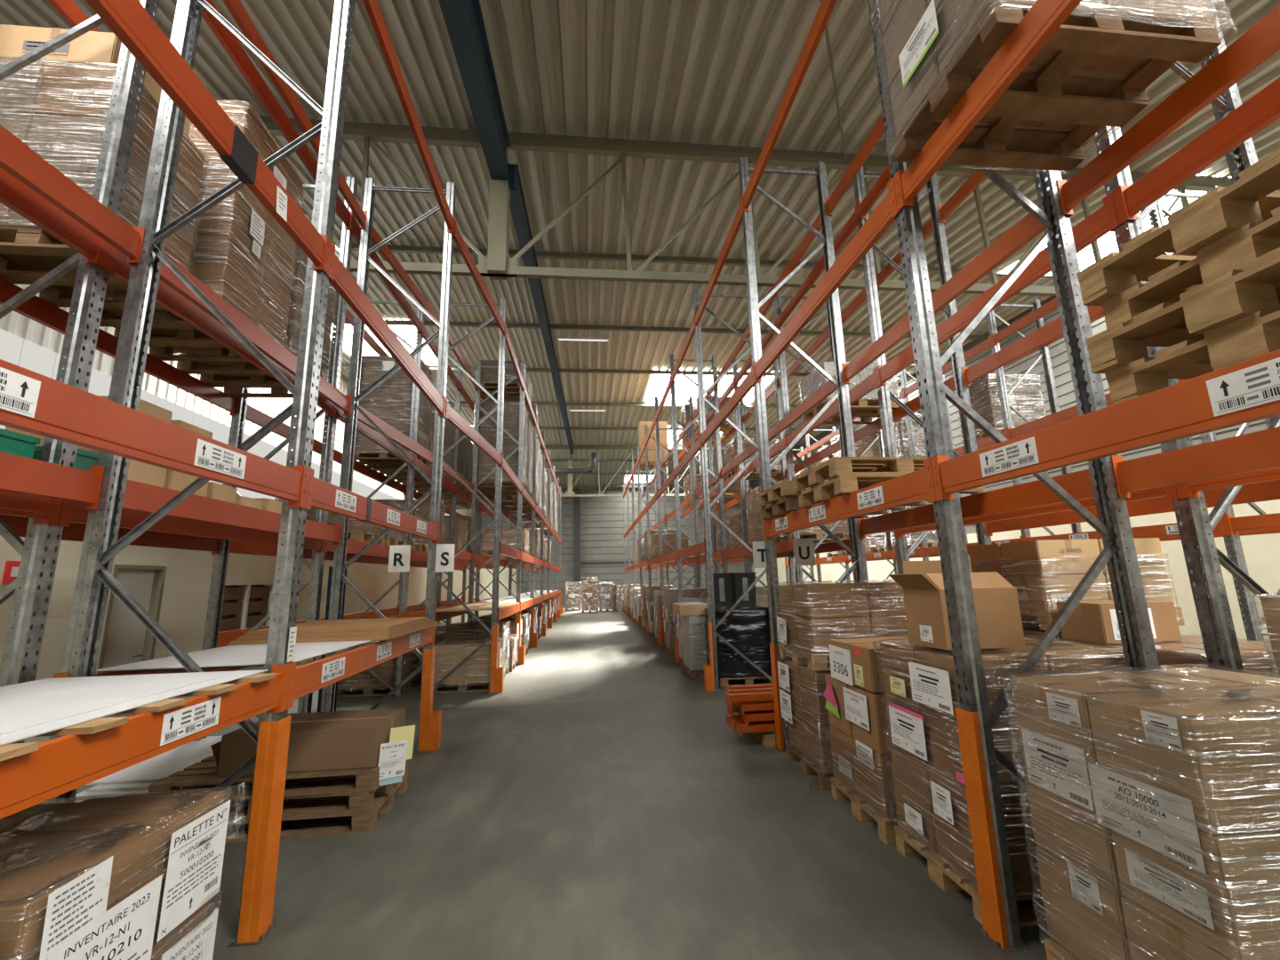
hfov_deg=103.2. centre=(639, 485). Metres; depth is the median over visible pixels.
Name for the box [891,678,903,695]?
print
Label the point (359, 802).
pallet
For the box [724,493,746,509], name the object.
crossbeam
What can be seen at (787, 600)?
carton
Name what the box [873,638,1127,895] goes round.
wrap
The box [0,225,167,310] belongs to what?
pallet
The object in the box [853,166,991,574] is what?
upright
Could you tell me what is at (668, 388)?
crossbeam
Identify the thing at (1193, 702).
carton
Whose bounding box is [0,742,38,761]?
wooden lath
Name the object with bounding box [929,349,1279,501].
crossbeam
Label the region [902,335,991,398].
crossbeam
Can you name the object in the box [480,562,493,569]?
crossbeam
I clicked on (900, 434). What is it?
load
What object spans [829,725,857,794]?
carton
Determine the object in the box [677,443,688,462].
crossbeam
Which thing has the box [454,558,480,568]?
crossbeam
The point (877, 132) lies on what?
crossbeam
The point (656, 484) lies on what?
roof beam
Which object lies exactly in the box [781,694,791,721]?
print
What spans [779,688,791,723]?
paper sheet
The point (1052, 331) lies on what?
crossbeam
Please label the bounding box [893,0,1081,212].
crossbeam
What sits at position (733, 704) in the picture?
crossbeam
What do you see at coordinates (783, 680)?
paper sheet
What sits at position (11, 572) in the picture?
wall sign
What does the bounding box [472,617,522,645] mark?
load
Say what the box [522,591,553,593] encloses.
board
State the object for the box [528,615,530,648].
load
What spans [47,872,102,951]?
print
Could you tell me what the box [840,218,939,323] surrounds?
crossbeam
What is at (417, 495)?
crossbeam
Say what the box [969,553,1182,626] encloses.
wrap
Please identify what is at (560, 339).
lamp
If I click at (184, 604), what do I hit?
wall
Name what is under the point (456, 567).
crossbeam
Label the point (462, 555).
crossbeam
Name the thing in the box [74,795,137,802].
board
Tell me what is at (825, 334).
crossbeam
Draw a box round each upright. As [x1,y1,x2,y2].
[0,0,159,743]
[38,0,355,947]
[195,176,357,740]
[320,177,455,751]
[336,300,423,698]
[397,360,462,629]
[433,297,506,693]
[436,400,481,623]
[461,509,494,623]
[467,360,525,664]
[498,401,537,647]
[508,430,545,636]
[520,449,551,628]
[528,465,556,622]
[535,477,559,617]
[543,487,562,614]
[623,484,645,612]
[626,474,647,615]
[631,462,659,620]
[636,446,669,626]
[644,424,677,634]
[654,396,701,645]
[669,353,727,662]
[677,448,706,587]
[688,426,715,588]
[693,287,772,690]
[705,398,754,573]
[732,356,795,599]
[738,156,868,751]
[773,291,857,583]
[778,446,814,583]
[805,426,850,583]
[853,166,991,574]
[859,417,898,582]
[867,0,1159,952]
[899,363,971,572]
[985,298,1081,622]
[1093,0,1279,672]
[1148,185,1279,642]
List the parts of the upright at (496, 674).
post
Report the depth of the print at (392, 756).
4.13 m
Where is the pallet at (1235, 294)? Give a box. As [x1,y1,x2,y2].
[1085,247,1279,373]
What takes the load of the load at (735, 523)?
on the crossbeam at (780, 555)
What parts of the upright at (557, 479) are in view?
post, post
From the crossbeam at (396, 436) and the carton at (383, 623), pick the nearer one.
the carton at (383, 623)
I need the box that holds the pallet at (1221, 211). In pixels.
[1076,147,1279,305]
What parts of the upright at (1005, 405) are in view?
post, post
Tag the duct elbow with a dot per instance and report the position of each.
(594, 454)
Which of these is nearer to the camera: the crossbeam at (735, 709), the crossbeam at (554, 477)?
the crossbeam at (735, 709)
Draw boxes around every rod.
[820,0,847,159]
[848,139,886,159]
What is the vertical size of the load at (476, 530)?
1.020 m
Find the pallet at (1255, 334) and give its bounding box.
[1104,310,1279,404]
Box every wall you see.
[0,283,471,515]
[0,535,516,743]
[476,482,744,602]
[745,176,1272,543]
[749,499,1279,643]
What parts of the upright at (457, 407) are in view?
post, post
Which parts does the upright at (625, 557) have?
post, post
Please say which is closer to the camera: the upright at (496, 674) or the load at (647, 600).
the upright at (496, 674)
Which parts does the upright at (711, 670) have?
post, post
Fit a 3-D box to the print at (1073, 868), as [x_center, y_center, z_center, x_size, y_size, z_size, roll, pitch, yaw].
[1.960,1.778,2.238,0.001,0.116,0.126,0,-10,-6]
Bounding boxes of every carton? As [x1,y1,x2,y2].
[0,24,191,137]
[0,57,44,115]
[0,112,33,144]
[0,124,29,147]
[0,202,56,256]
[0,801,80,834]
[0,825,163,959]
[5,395,172,451]
[8,171,141,244]
[8,791,224,935]
[27,114,154,205]
[30,269,51,271]
[33,61,159,154]
[92,451,167,487]
[150,900,208,959]
[152,334,207,353]
[155,173,199,247]
[159,117,204,199]
[164,232,191,271]
[164,469,207,496]
[170,419,212,438]
[182,352,237,356]
[188,102,277,174]
[188,234,262,324]
[193,167,269,266]
[206,269,290,353]
[206,481,237,503]
[210,707,415,785]
[219,601,242,615]
[219,616,240,631]
[221,587,244,599]
[227,622,439,645]
[235,496,263,509]
[236,619,433,639]
[237,286,308,357]
[244,616,429,635]
[246,614,266,628]
[248,586,269,598]
[248,600,267,613]
[255,497,286,513]
[262,212,295,294]
[275,147,303,207]
[291,244,311,292]
[320,314,332,380]
[325,281,335,320]
[779,583,845,615]
[781,614,798,645]
[784,656,829,708]
[788,702,805,753]
[793,584,869,618]
[796,616,871,653]
[798,664,831,719]
[801,710,832,769]
[824,674,853,737]
[828,636,908,693]
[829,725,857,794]
[845,582,879,583]
[848,684,891,754]
[850,582,905,616]
[853,738,896,817]
[869,615,907,637]
[878,0,903,36]
[880,641,942,714]
[882,0,928,86]
[886,701,929,782]
[888,560,1035,650]
[889,40,993,135]
[891,761,937,853]
[895,635,908,639]
[914,648,1048,729]
[922,715,1030,809]
[928,0,943,12]
[930,786,1040,891]
[935,0,1104,73]
[968,543,1005,575]
[1000,538,1103,575]
[1000,575,1019,578]
[1002,643,1127,674]
[1005,574,1109,611]
[1010,672,1193,785]
[1016,126,1071,131]
[1023,759,1121,891]
[1024,637,1071,646]
[1035,845,1131,959]
[1056,600,1181,644]
[1065,0,1212,80]
[1086,688,1279,835]
[1097,537,1166,573]
[1099,572,1174,603]
[1111,829,1279,959]
[1113,668,1279,689]
[1120,896,1231,959]
[1206,684,1279,703]
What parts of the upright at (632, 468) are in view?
post, post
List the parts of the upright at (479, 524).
post, post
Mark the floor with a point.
(644, 828)
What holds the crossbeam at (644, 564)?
attached to the upright at (647, 482)
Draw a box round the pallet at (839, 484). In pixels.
[797,473,983,507]
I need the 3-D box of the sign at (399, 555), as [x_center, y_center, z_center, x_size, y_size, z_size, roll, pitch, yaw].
[-2.910,0.883,6.143,0.245,0.320,0.025,0,-10,-6]
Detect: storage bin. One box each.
[704,572,732,607]
[731,572,756,606]
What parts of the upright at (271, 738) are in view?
post, plate, post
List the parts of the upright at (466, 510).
post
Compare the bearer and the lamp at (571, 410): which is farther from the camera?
the lamp at (571, 410)
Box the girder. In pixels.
[438,0,574,454]
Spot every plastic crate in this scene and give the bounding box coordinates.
[0,428,40,458]
[32,446,98,471]
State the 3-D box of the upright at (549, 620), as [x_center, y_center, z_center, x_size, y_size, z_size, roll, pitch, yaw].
[-4.343,2.139,21.274,1.345,7.450,0.160,0,-10,-6]
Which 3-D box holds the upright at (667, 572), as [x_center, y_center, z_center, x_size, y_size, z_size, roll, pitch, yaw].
[0.507,1.982,21.066,1.345,7.450,0.160,0,-10,-6]
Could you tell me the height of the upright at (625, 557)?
7.450 m
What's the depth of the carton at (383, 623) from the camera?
4.76 m
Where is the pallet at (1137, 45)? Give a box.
[893,0,1221,171]
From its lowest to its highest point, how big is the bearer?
0.120 m
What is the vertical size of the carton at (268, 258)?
0.714 m
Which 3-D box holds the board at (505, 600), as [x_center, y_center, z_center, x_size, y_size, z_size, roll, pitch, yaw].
[-3.574,3.050,13.454,1.140,0.021,2.860,0,-10,-6]
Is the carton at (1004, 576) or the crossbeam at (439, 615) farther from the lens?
the crossbeam at (439, 615)
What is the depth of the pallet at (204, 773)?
3.97 m
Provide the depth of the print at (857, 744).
3.91 m
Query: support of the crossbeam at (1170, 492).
attached to the upright at (1204, 524)
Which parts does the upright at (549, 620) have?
post, post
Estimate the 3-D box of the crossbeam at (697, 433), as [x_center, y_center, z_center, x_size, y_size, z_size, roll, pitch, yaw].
[1.968,-1.802,17.319,0.078,0.265,2.996,0,-10,-6]
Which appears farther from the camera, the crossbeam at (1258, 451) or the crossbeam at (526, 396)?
the crossbeam at (526, 396)
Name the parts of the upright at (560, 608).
post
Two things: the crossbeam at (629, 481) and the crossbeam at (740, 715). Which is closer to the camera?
the crossbeam at (740, 715)
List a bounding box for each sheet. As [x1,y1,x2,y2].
[777,661,790,691]
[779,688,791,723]
[823,680,839,719]
[838,754,852,778]
[842,686,869,731]
[855,739,873,770]
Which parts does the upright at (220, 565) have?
post, post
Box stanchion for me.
[573,489,580,582]
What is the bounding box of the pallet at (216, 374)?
[176,360,293,398]
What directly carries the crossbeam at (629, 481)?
attached to the upright at (632, 468)
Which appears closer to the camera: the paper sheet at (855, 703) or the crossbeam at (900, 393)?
the paper sheet at (855, 703)
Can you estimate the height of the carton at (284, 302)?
0.714 m
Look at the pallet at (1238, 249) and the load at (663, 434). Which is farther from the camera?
the load at (663, 434)
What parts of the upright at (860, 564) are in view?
post, plate, post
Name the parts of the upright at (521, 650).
post, post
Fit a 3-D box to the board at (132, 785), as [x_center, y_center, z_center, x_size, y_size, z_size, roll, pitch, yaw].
[-4.260,2.747,5.120,1.130,0.018,1.460,0,-10,-6]
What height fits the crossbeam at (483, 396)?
0.265 m
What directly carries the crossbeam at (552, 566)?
attached to the upright at (554, 467)
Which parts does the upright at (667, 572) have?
post, post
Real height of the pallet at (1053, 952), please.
0.148 m
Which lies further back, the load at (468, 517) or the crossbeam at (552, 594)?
the crossbeam at (552, 594)
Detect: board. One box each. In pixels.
[0,669,268,745]
[0,676,221,735]
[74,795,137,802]
[75,786,181,799]
[86,736,222,784]
[86,781,181,791]
[96,640,373,671]
[435,601,519,611]
[472,598,532,603]
[498,594,542,599]
[514,592,548,595]
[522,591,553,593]
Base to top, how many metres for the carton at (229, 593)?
0.200 m
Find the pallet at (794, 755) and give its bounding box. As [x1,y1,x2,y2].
[786,743,834,790]
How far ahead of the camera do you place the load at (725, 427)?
17.27 m
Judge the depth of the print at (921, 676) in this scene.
3.15 m
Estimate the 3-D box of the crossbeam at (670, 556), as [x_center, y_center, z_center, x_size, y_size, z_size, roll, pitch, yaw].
[0.746,1.899,13.439,0.078,0.265,2.996,0,-10,-6]
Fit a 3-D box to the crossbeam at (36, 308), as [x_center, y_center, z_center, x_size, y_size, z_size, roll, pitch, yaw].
[-4.898,-1.277,4.820,0.078,0.265,3.146,0,-10,-6]
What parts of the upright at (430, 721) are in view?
post, post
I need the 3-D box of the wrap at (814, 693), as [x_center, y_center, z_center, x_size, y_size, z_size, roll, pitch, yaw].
[2.057,2.246,4.923,1.520,0.995,1.152,0,-10,-6]
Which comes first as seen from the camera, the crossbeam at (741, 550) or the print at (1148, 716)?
the print at (1148, 716)
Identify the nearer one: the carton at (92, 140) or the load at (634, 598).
the carton at (92, 140)
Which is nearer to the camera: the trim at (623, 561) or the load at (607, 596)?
the load at (607, 596)
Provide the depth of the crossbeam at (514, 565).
19.00 m
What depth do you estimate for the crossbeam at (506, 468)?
10.87 m
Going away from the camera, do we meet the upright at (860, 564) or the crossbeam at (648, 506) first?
the upright at (860, 564)
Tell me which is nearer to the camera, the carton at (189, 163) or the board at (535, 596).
the carton at (189, 163)
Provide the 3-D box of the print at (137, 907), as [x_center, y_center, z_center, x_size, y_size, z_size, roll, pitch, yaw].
[-1.952,1.765,1.842,0.001,0.339,0.417,0,-10,-6]
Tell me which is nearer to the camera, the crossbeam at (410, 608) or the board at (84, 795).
the board at (84, 795)
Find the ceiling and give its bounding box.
[0,0,1279,488]
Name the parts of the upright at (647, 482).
post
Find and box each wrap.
[0,59,208,272]
[0,790,247,959]
[104,101,304,355]
[198,217,340,382]
[775,579,908,664]
[779,656,832,799]
[824,728,897,820]
[870,0,1233,168]
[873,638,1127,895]
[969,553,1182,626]
[1001,666,1279,959]
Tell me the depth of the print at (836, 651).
4.27 m
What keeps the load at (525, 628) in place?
on the floor
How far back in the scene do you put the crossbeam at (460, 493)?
13.43 m
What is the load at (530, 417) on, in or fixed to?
on the crossbeam
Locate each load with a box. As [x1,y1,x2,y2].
[275,498,385,544]
[336,640,420,697]
[354,355,433,468]
[372,404,437,478]
[375,498,408,545]
[385,498,445,551]
[392,418,455,486]
[410,507,429,551]
[414,431,466,493]
[418,625,437,683]
[421,437,473,499]
[433,631,505,693]
[434,631,445,644]
[435,622,454,631]
[441,517,468,551]
[442,514,478,553]
[443,621,510,677]
[445,454,485,509]
[472,400,528,493]
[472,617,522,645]
[475,529,482,554]
[478,613,529,655]
[479,360,527,399]
[480,528,529,556]
[484,417,533,500]
[487,373,532,412]
[501,435,540,510]
[502,528,540,560]
[504,449,543,514]
[508,624,519,671]
[512,468,547,520]
[512,534,544,562]
[515,542,547,563]
[520,607,538,631]
[522,538,551,565]
[523,480,551,527]
[527,404,537,426]
[528,482,556,533]
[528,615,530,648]
[534,603,547,631]
[534,612,536,632]
[536,608,542,639]
[538,502,557,535]
[545,598,556,613]
[550,607,553,623]
[565,581,581,610]
[581,576,598,613]
[598,581,615,611]
[615,584,624,611]
[623,588,626,613]
[625,584,647,612]
[628,588,632,618]
[632,587,639,622]
[635,594,639,624]
[637,539,665,563]
[638,421,668,468]
[640,584,672,606]
[640,600,647,631]
[644,529,677,560]
[646,591,654,622]
[647,600,655,637]
[649,533,688,559]
[653,590,660,636]
[653,595,661,643]
[662,601,665,646]
[663,587,707,655]
[672,612,679,651]
[675,597,707,664]
[680,404,716,450]
[680,615,707,679]
[683,474,719,510]
[693,396,734,435]
[699,448,744,497]
[703,520,717,554]
[704,605,772,687]
[715,508,747,551]
[724,438,782,479]
[728,512,749,548]
[745,486,815,544]
[755,586,779,607]
[775,519,849,543]
[795,463,817,475]
[800,361,899,423]
[816,444,832,464]
[825,517,871,557]
[831,432,880,456]
[867,511,927,552]
[880,408,927,456]
[887,500,938,550]
[954,374,1046,440]
[1022,625,1181,644]
[1076,636,1279,678]
[1252,594,1279,678]
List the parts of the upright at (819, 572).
post, post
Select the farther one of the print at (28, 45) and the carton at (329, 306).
the carton at (329, 306)
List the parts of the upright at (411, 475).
post, post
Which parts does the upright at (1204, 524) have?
post, post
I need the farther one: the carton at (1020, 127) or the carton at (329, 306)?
the carton at (329, 306)
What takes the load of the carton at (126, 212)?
on the pallet at (28, 241)
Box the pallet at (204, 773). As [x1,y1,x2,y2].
[147,754,379,800]
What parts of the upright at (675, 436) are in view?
post, post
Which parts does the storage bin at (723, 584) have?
lid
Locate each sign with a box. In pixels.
[1,560,25,583]
[388,544,410,572]
[435,544,455,571]
[752,541,766,567]
[792,538,815,565]
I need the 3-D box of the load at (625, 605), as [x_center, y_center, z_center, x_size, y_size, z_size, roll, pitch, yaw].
[-0.264,6.505,28.740,1.292,1.368,0.914,0,-10,-6]
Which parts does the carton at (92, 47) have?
printed panel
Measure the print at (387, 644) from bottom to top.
0.103 m
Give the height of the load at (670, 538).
0.818 m
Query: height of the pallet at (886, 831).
0.148 m
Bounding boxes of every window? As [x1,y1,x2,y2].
[0,328,399,500]
[221,581,273,631]
[330,324,410,357]
[643,368,779,404]
[999,175,1202,269]
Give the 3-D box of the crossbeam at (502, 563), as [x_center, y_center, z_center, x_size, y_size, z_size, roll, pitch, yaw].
[-4.483,2.518,16.553,0.078,0.265,3.026,0,-10,-6]
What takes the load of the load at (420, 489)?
on the crossbeam at (417, 495)
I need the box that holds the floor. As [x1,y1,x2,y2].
[35,600,1051,959]
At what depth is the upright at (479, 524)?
14.91 m
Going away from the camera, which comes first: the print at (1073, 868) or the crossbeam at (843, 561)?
the print at (1073, 868)
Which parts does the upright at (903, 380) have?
post, post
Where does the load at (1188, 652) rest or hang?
on the floor
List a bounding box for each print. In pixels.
[0,371,33,414]
[22,40,69,52]
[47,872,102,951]
[64,893,150,959]
[161,808,226,935]
[163,703,216,743]
[169,922,212,959]
[196,444,241,477]
[251,213,263,239]
[279,192,285,210]
[288,632,294,656]
[322,659,343,681]
[336,493,354,510]
[376,644,391,660]
[379,743,405,776]
[387,512,399,524]
[410,634,419,647]
[776,519,787,529]
[777,619,785,643]
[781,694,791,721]
[808,507,824,521]
[832,650,847,676]
[845,690,867,727]
[856,744,869,758]
[858,489,881,507]
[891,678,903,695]
[891,712,924,756]
[904,15,935,78]
[906,808,920,831]
[912,667,950,711]
[934,788,951,822]
[1030,738,1088,806]
[1050,696,1079,725]
[1059,548,1081,560]
[1070,534,1087,539]
[1072,868,1100,911]
[1100,776,1197,866]
[1133,859,1207,924]
[1145,715,1179,747]
[1168,526,1179,534]
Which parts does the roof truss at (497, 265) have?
web post, web post, web post, web post, web post, web post, web post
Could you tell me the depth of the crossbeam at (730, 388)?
13.95 m
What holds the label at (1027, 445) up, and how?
attached to the crossbeam at (1246, 391)
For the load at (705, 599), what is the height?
1.439 m
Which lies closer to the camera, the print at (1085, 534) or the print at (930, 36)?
the print at (930, 36)
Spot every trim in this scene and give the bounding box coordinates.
[249,609,724,719]
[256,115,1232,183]
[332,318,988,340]
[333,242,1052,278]
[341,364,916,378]
[448,400,799,407]
[472,426,830,431]
[472,444,802,447]
[544,459,699,461]
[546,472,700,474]
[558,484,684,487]
[581,560,645,563]
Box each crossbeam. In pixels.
[0,125,144,265]
[0,167,110,269]
[0,277,238,415]
[0,359,309,508]
[0,451,104,509]
[0,489,63,525]
[0,514,220,554]
[0,663,290,819]
[48,0,100,31]
[53,672,69,678]
[58,499,325,552]
[85,0,331,274]
[95,666,247,676]
[99,479,341,544]
[105,244,336,417]
[159,251,351,415]
[201,0,353,231]
[215,617,325,647]
[222,0,367,229]
[226,540,334,560]
[243,404,342,463]
[286,621,435,709]
[305,467,439,543]
[324,538,389,558]
[327,241,446,416]
[334,297,353,327]
[336,407,415,467]
[343,605,399,619]
[345,552,388,565]
[352,215,423,335]
[353,459,407,495]
[354,405,434,466]
[362,0,454,233]
[363,328,389,356]
[369,226,441,328]
[386,611,407,617]
[406,603,452,617]
[407,600,438,613]
[409,546,430,561]
[409,560,427,567]
[413,490,442,504]
[415,455,456,495]
[422,322,461,391]
[435,602,470,622]
[440,596,463,607]
[442,460,474,494]
[443,506,462,515]
[444,398,503,467]
[448,332,478,390]
[452,599,479,607]
[453,219,506,335]
[453,565,464,571]
[454,548,471,561]
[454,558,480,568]
[456,484,482,511]
[460,382,475,413]
[474,553,493,565]
[477,489,495,509]
[480,389,487,400]
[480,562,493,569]
[482,504,494,518]
[497,600,520,623]
[499,540,521,560]
[499,559,510,567]
[500,510,511,521]
[502,457,522,493]
[504,328,525,391]
[512,562,521,569]
[520,597,534,610]
[521,552,535,564]
[522,483,535,510]
[522,565,529,570]
[524,382,536,426]
[534,593,543,604]
[535,504,543,521]
[535,558,543,567]
[536,423,544,450]
[543,592,550,600]
[544,447,551,468]
[544,516,550,529]
[544,561,550,568]
[549,591,554,599]
[550,466,555,481]
[550,525,554,535]
[550,564,554,570]
[626,476,631,489]
[631,463,637,479]
[632,516,638,528]
[632,563,639,569]
[636,442,644,464]
[638,506,646,520]
[639,560,647,568]
[644,414,655,447]
[646,492,657,511]
[647,557,659,567]
[655,376,670,422]
[656,471,673,498]
[658,549,676,564]
[664,447,672,464]
[665,509,675,520]
[667,560,677,567]
[670,315,695,385]
[672,434,700,479]
[676,538,705,559]
[677,420,689,445]
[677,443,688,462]
[680,493,693,510]
[680,506,690,519]
[681,556,695,566]
[688,415,706,447]
[690,493,710,511]
[691,387,712,421]
[694,196,742,327]
[695,473,718,498]
[697,551,721,563]
[699,363,753,447]
[706,377,734,423]
[710,469,739,498]
[713,554,743,562]
[715,325,750,385]
[720,422,742,446]
[720,440,758,479]
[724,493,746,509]
[724,544,752,559]
[725,687,773,693]
[725,691,773,705]
[725,713,741,726]
[726,683,772,689]
[727,558,743,563]
[728,699,773,711]
[728,705,739,716]
[729,718,775,731]
[733,319,775,387]
[736,722,775,736]
[738,434,785,479]
[738,701,774,714]
[738,707,774,719]
[741,0,837,214]
[743,383,775,423]
[743,712,775,725]
[744,536,793,559]
[747,472,783,491]
[752,177,897,383]
[752,551,789,561]
[757,214,823,320]
[763,457,935,540]
[765,375,838,442]
[775,204,858,329]
[777,327,830,387]
[784,367,878,447]
[784,440,840,479]
[784,556,816,566]
[785,448,807,463]
[791,539,851,557]
[806,429,840,453]
[815,560,845,564]
[816,554,853,564]
[824,113,884,215]
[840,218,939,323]
[842,205,1043,383]
[847,557,892,563]
[851,388,903,427]
[853,376,957,442]
[856,164,890,221]
[857,469,1096,538]
[865,545,922,559]
[875,192,1119,386]
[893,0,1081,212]
[894,484,1178,537]
[896,553,939,559]
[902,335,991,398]
[921,536,1023,556]
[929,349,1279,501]
[938,151,1012,223]
[952,428,1007,457]
[953,348,1038,392]
[961,253,1196,387]
[984,480,1279,535]
[990,296,1058,346]
[1005,378,1188,439]
[1023,517,1226,541]
[1046,313,1104,346]
[1056,3,1279,217]
[1111,77,1279,225]
[1111,426,1279,498]
[1158,528,1279,541]
[1175,467,1279,498]
[1222,512,1279,535]
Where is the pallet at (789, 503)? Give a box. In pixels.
[760,495,905,519]
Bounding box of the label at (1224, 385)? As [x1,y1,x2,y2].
[1216,361,1279,413]
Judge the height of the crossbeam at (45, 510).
0.265 m
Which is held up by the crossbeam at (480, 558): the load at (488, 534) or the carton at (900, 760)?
the load at (488, 534)
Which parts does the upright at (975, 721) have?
post, plate, post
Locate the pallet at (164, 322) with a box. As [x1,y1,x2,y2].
[99,308,247,361]
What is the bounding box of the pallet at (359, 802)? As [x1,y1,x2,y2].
[179,760,407,820]
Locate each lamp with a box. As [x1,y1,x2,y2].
[557,337,608,341]
[568,406,606,411]
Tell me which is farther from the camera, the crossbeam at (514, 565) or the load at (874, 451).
the crossbeam at (514, 565)
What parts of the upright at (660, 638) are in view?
post, post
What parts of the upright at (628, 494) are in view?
post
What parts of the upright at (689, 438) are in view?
post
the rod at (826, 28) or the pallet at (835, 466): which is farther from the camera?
the rod at (826, 28)
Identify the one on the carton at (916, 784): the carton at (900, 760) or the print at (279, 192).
the carton at (900, 760)
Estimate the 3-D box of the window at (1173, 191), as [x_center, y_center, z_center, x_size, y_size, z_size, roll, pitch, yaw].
[11.950,-6.361,12.714,2.675,0.640,4.207,0,-10,-6]
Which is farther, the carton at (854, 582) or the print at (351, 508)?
the carton at (854, 582)
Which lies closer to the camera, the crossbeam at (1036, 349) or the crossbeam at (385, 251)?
the crossbeam at (385, 251)
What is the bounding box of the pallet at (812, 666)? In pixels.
[778,643,830,671]
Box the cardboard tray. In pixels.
[672,601,707,615]
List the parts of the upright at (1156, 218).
post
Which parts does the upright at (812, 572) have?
post, post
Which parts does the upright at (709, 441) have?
post, post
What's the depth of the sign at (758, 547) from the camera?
6.03 m
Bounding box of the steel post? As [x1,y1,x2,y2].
[317,566,347,711]
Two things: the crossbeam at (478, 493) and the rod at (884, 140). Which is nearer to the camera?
the rod at (884, 140)
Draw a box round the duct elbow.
[545,452,596,473]
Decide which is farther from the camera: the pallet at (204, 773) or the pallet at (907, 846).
the pallet at (204, 773)
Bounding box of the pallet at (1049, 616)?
[1020,607,1184,630]
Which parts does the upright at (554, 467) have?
post, post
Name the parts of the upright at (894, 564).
post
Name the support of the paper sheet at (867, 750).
attached to the carton at (881, 787)
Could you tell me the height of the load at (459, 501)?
1.720 m
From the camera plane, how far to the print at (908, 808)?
3.31 m
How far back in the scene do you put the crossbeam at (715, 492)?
13.72 m
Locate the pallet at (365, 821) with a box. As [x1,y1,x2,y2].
[225,772,407,843]
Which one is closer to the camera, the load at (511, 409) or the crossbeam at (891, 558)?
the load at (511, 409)
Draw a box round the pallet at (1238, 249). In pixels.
[1101,206,1279,329]
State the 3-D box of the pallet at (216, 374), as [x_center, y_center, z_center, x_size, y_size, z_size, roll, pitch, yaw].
[-4.443,-1.246,5.948,1.226,0.148,0.827,0,-10,-6]
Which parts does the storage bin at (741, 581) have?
lid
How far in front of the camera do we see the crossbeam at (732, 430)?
17.62 m
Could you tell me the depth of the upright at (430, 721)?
6.43 m
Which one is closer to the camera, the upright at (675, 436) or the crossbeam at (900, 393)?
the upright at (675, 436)
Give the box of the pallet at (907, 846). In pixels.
[894,825,1046,927]
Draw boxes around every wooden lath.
[0,672,276,687]
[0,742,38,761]
[33,716,128,736]
[96,657,312,672]
[115,697,187,713]
[163,648,345,657]
[176,684,236,696]
[212,641,372,648]
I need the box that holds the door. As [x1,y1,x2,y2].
[96,564,166,718]
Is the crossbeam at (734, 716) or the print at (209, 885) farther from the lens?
the crossbeam at (734, 716)
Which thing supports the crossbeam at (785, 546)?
attached to the upright at (798, 569)
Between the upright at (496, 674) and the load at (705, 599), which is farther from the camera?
the load at (705, 599)
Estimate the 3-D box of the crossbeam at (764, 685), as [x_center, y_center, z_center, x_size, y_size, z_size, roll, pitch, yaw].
[2.312,2.522,6.394,2.450,0.105,0.170,0,-10,-6]
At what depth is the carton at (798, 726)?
5.14 m
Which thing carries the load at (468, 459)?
on the crossbeam at (417, 495)
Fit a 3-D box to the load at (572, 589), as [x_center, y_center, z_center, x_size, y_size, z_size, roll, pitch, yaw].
[-4.347,7.152,32.959,1.020,1.817,1.021,0,-10,-6]
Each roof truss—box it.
[262,122,1279,296]
[427,447,799,497]
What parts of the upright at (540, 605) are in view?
post, post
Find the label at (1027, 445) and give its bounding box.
[984,442,1034,475]
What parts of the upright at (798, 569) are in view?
post, post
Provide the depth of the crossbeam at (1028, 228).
4.38 m
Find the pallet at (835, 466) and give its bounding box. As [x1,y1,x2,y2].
[792,456,927,492]
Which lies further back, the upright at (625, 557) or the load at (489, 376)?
the upright at (625, 557)
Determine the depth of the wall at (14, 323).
13.92 m
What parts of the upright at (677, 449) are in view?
post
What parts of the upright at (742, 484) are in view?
post, post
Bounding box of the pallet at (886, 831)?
[830,776,899,845]
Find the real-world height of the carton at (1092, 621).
0.291 m
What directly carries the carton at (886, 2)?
on the carton at (905, 17)
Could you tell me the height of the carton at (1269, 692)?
0.391 m
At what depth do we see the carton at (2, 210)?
3.50 m
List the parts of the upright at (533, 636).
post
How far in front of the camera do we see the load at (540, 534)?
18.80 m
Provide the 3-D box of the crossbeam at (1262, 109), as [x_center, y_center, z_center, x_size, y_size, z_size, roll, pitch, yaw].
[3.515,-2.217,2.101,0.078,0.265,2.986,0,-10,-6]
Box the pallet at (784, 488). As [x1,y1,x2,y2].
[757,480,844,506]
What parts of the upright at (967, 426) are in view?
post, post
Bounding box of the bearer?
[750,731,775,746]
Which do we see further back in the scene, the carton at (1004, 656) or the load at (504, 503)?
the load at (504, 503)
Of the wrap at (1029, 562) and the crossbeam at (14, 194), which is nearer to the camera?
the crossbeam at (14, 194)
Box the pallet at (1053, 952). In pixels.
[1043,938,1079,959]
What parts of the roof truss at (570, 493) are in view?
web post, web post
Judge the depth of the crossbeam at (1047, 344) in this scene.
10.12 m

